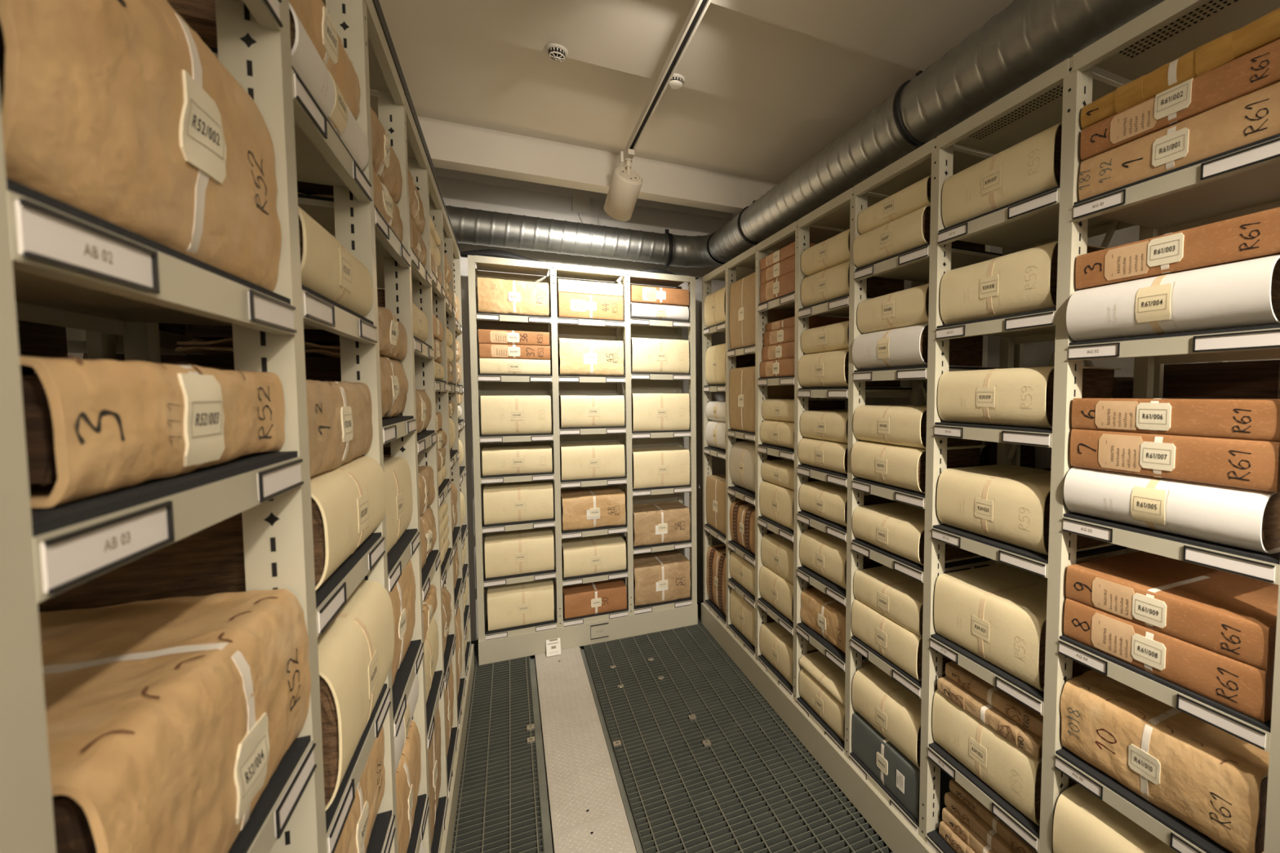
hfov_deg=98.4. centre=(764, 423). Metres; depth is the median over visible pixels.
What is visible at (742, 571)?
bundle
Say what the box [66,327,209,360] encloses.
shelving rack
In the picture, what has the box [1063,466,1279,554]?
bundle
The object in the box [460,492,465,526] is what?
bundle
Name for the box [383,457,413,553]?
bundle
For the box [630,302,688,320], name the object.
bundle
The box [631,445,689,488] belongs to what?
bundle
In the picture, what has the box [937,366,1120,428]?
bundle
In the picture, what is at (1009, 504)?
bundle
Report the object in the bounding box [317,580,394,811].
bundle
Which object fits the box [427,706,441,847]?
bundle
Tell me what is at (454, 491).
bundle
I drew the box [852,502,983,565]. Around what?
bundle
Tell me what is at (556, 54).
smoke detector
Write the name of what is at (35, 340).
old ledger
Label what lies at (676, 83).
smoke detector
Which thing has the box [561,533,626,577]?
bundle
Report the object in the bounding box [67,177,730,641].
wall
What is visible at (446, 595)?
bundle
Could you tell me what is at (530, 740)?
clip
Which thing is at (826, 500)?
bundle
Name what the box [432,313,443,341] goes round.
book
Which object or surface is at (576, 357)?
bundle
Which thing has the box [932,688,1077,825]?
bundle
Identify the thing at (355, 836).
bundle
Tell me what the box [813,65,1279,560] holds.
wall
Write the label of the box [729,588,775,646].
bundle
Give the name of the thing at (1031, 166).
bundle
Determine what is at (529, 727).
clip
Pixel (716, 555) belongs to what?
bundle
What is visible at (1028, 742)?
sewn ledger
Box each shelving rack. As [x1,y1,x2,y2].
[0,0,474,852]
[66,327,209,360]
[460,248,699,665]
[701,0,1279,852]
[814,244,1278,585]
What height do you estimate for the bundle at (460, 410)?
0.093 m
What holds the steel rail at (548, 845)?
on the floor
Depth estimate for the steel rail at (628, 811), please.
2.45 m
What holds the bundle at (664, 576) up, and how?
on the shelving rack at (519, 642)
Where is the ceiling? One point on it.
(769, 85)
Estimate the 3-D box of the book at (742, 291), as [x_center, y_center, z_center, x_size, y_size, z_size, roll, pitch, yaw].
[0.006,-0.662,3.272,0.313,0.413,0.401,-1,4,-25]
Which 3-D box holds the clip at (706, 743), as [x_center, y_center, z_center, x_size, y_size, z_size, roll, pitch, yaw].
[-0.277,1.535,2.591,0.034,0.014,0.036,-1,4,-25]
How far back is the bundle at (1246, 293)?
1.10 m
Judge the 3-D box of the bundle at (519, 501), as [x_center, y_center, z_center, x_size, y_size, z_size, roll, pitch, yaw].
[-1.607,0.506,3.537,0.399,0.225,0.312,-1,4,-25]
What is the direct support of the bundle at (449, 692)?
on the shelving rack at (62, 264)
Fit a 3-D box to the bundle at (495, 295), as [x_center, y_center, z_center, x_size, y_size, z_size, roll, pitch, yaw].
[-1.605,-0.789,3.464,0.400,0.219,0.313,-1,4,-25]
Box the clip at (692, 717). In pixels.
[688,714,696,721]
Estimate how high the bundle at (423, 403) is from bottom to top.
0.151 m
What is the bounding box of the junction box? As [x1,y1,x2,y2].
[572,192,599,225]
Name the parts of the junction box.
box lid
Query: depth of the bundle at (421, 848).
1.56 m
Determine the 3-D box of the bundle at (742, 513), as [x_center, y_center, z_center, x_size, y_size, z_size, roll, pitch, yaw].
[0.001,0.630,3.345,0.314,0.262,0.405,-1,4,-25]
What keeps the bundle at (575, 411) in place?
on the shelving rack at (519, 642)
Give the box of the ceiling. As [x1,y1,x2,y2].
[369,0,1013,213]
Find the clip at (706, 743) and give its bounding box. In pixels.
[702,739,711,746]
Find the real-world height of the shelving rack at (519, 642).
2.551 m
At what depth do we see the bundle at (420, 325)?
1.69 m
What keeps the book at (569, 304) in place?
on the shelving rack at (519, 642)
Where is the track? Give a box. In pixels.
[618,0,711,166]
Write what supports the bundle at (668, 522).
on the shelving rack at (519, 642)
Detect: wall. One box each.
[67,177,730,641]
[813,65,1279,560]
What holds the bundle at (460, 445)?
on the shelving rack at (62, 264)
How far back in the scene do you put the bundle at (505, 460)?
3.39 m
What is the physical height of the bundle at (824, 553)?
0.180 m
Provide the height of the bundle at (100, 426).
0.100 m
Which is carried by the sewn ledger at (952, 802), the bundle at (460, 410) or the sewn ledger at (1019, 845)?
the sewn ledger at (1019, 845)
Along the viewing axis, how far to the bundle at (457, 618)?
2.64 m
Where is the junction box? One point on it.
(580, 202)
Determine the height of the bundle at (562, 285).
0.083 m
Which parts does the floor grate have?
edge frame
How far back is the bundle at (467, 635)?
3.06 m
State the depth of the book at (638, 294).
3.71 m
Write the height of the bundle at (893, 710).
0.188 m
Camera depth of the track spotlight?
2.87 m
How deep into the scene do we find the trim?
3.83 m
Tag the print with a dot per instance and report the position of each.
(552, 643)
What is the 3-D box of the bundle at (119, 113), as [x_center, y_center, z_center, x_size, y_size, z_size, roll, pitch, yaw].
[-0.649,-0.262,0.418,0.313,0.241,0.389,-1,4,-25]
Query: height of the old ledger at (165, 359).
0.159 m
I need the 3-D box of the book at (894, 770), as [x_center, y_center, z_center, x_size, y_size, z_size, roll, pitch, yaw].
[0.589,1.297,2.131,0.313,0.169,0.401,-1,4,-25]
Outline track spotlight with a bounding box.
[604,148,643,221]
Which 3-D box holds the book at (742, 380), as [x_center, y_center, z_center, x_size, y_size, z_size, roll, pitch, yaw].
[0.002,-0.147,3.299,0.313,0.382,0.402,-1,4,-25]
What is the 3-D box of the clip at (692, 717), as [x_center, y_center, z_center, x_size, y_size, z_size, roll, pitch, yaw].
[-0.373,1.523,2.796,0.034,0.014,0.036,-1,4,-25]
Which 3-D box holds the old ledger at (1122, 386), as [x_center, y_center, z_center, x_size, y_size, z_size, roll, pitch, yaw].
[1.122,-0.069,1.856,0.261,0.169,0.303,-1,4,-25]
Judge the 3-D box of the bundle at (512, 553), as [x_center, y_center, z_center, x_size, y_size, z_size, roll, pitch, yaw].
[-1.608,0.837,3.552,0.399,0.236,0.313,-1,4,-25]
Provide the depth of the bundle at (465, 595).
3.10 m
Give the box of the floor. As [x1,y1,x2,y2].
[471,601,703,852]
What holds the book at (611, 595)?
on the shelving rack at (519, 642)
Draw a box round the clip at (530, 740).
[527,736,534,745]
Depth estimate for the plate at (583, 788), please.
2.55 m
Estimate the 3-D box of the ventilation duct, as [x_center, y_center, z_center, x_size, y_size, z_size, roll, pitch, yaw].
[-0.879,-1.116,1.117,3.612,0.305,5.282,-1,4,-25]
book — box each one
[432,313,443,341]
[435,412,441,431]
[457,392,462,404]
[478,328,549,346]
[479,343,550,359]
[556,291,622,319]
[562,577,626,618]
[630,284,688,306]
[706,474,740,535]
[728,366,794,432]
[729,272,795,349]
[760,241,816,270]
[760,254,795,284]
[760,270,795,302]
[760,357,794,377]
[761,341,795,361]
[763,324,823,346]
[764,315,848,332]
[852,712,952,822]
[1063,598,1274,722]
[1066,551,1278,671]
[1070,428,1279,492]
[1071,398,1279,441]
[1075,207,1279,289]
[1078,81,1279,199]
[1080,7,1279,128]
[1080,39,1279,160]
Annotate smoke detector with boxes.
[545,43,568,62]
[668,73,685,89]
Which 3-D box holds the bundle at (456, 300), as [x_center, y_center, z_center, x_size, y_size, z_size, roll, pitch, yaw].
[-1.823,-0.644,2.891,0.313,0.176,0.388,-1,4,-25]
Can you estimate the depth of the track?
2.12 m
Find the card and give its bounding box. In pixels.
[546,638,560,657]
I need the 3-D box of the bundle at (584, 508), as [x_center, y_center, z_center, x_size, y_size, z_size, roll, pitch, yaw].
[-1.194,0.583,3.734,0.405,0.227,0.313,-1,4,-25]
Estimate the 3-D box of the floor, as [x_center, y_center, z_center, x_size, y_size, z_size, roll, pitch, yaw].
[-0.408,1.723,0.790,4.260,0.065,6.800,-1,4,-25]
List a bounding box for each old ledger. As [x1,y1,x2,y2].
[16,320,67,358]
[83,353,186,364]
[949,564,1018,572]
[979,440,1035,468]
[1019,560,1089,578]
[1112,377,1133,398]
[1162,360,1279,399]
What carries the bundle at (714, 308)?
on the shelving rack at (1244, 180)
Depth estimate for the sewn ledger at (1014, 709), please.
1.62 m
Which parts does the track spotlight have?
stem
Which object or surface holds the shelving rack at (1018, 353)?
on the floor
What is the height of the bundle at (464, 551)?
0.206 m
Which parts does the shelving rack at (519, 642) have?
shelf, shelf, shelf, panel, shelf, shelf, shelf, shelf, shelf, panel, shelf, shelf, shelf, shelf, shelf, shelf, shelf, shelf, panel, shelf, shelf, shelf, shelf, shelf, shelf, shelf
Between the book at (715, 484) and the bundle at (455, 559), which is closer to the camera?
the bundle at (455, 559)
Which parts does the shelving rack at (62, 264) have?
shelf, shelf, shelf, shelf, shelf, shelf, shelf, shelf, shelf, shelf, shelf, shelf, shelf, shelf, shelf, shelf, shelf, shelf, shelf, shelf, shelf, shelf, shelf, shelf, shelf, shelf, shelf, shelf, shelf, shelf, shelf, shelf, shelf, shelf, shelf, shelf, shelf, shelf, shelf, shelf, shelf, shelf, shelf, shelf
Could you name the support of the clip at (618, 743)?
attached to the floor grate
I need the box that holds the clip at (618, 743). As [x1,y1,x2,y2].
[613,740,621,746]
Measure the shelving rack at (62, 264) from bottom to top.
2.529 m
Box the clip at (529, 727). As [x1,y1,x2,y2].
[526,724,534,731]
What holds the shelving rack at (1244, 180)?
on the floor
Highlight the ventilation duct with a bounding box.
[444,0,1164,269]
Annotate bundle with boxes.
[0,0,281,291]
[19,354,284,507]
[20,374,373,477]
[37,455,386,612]
[38,588,311,852]
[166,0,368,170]
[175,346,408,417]
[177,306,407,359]
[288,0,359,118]
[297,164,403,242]
[297,205,372,316]
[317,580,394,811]
[333,725,385,852]
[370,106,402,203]
[377,288,428,342]
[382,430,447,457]
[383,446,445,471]
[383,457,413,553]
[388,559,415,686]
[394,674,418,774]
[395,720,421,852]
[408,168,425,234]
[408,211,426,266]
[415,389,431,433]
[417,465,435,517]
[418,842,424,852]
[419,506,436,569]
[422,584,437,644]
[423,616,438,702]
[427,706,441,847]
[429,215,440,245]
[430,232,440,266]
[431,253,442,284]
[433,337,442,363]
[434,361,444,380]
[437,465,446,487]
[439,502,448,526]
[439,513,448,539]
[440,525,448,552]
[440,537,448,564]
[441,586,451,656]
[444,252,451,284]
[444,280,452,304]
[444,658,453,757]
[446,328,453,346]
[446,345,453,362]
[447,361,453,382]
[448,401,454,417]
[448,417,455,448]
[450,482,457,532]
[453,292,459,320]
[453,545,459,589]
[454,606,462,697]
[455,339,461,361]
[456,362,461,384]
[457,404,462,418]
[458,439,463,465]
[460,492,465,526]
[462,540,466,568]
[462,580,467,612]
[464,621,468,653]
[477,276,549,316]
[480,358,550,375]
[480,395,551,435]
[481,444,552,475]
[483,480,553,524]
[484,527,554,578]
[487,578,554,631]
[556,279,622,296]
[557,337,623,376]
[559,395,624,427]
[560,440,624,480]
[560,486,625,530]
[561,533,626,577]
[625,501,690,546]
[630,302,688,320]
[631,337,688,373]
[631,393,689,431]
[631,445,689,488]
[633,550,690,606]
[703,286,725,327]
[705,343,755,385]
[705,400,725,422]
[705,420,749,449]
[706,543,726,616]
[728,440,785,492]
[729,499,773,554]
[729,551,755,596]
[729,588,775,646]
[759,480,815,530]
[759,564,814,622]
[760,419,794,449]
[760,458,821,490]
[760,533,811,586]
[760,621,818,685]
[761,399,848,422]
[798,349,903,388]
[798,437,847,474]
[799,480,897,527]
[799,528,884,590]
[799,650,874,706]
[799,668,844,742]
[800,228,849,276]
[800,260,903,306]
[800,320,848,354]
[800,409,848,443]
[800,587,845,653]
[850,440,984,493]
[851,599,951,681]
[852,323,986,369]
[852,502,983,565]
[852,664,921,768]
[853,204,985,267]
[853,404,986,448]
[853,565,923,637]
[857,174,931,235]
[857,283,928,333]
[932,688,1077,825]
[933,563,1093,691]
[936,463,1114,555]
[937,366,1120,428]
[939,240,1106,324]
[942,121,1062,227]
[1053,783,1177,852]
[1060,669,1269,852]
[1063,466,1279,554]
[1066,254,1279,342]
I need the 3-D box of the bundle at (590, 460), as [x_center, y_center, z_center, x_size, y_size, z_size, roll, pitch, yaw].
[-1.195,0.252,3.716,0.403,0.223,0.312,-1,4,-25]
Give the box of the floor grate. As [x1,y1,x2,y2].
[582,614,893,852]
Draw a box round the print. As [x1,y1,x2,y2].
[547,638,557,653]
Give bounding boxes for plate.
[534,646,625,848]
[552,811,636,852]
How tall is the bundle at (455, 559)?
0.243 m
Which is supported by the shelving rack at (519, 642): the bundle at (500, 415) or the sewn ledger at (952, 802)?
the bundle at (500, 415)
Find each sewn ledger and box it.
[937,675,1042,761]
[938,821,976,852]
[942,807,995,852]
[944,791,1017,852]
[945,661,1043,738]
[949,779,1038,852]
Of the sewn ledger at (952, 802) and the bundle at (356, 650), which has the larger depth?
the sewn ledger at (952, 802)
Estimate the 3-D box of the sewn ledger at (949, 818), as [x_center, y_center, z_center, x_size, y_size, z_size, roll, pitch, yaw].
[0.781,1.330,1.711,0.233,0.047,0.369,-1,4,-25]
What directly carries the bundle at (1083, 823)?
on the shelving rack at (1244, 180)
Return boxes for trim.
[434,167,738,220]
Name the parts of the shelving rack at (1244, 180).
shelf, shelf, shelf, shelf, shelf, shelf, shelf, shelf, shelf, shelf, shelf, shelf, shelf, shelf, shelf, shelf, shelf, shelf, shelf, shelf, shelf, shelf, shelf, shelf, shelf, shelf, shelf, shelf, shelf, shelf, shelf, shelf, shelf, shelf, shelf, shelf, shelf, shelf, shelf, shelf, shelf, shelf, shelf, shelf, shelf, shelf, shelf, shelf, shelf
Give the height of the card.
0.084 m
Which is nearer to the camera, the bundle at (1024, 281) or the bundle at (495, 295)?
the bundle at (1024, 281)
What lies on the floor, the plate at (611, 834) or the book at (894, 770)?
the plate at (611, 834)
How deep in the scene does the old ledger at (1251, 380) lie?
1.40 m
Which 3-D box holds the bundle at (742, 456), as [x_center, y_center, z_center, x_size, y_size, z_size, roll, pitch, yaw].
[0.000,0.265,3.330,0.312,0.291,0.390,-1,4,-25]
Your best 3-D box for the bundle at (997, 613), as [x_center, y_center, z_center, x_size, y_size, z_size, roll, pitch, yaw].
[0.786,0.610,1.681,0.312,0.203,0.392,-1,4,-25]
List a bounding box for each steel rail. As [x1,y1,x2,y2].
[528,657,553,852]
[579,647,643,852]

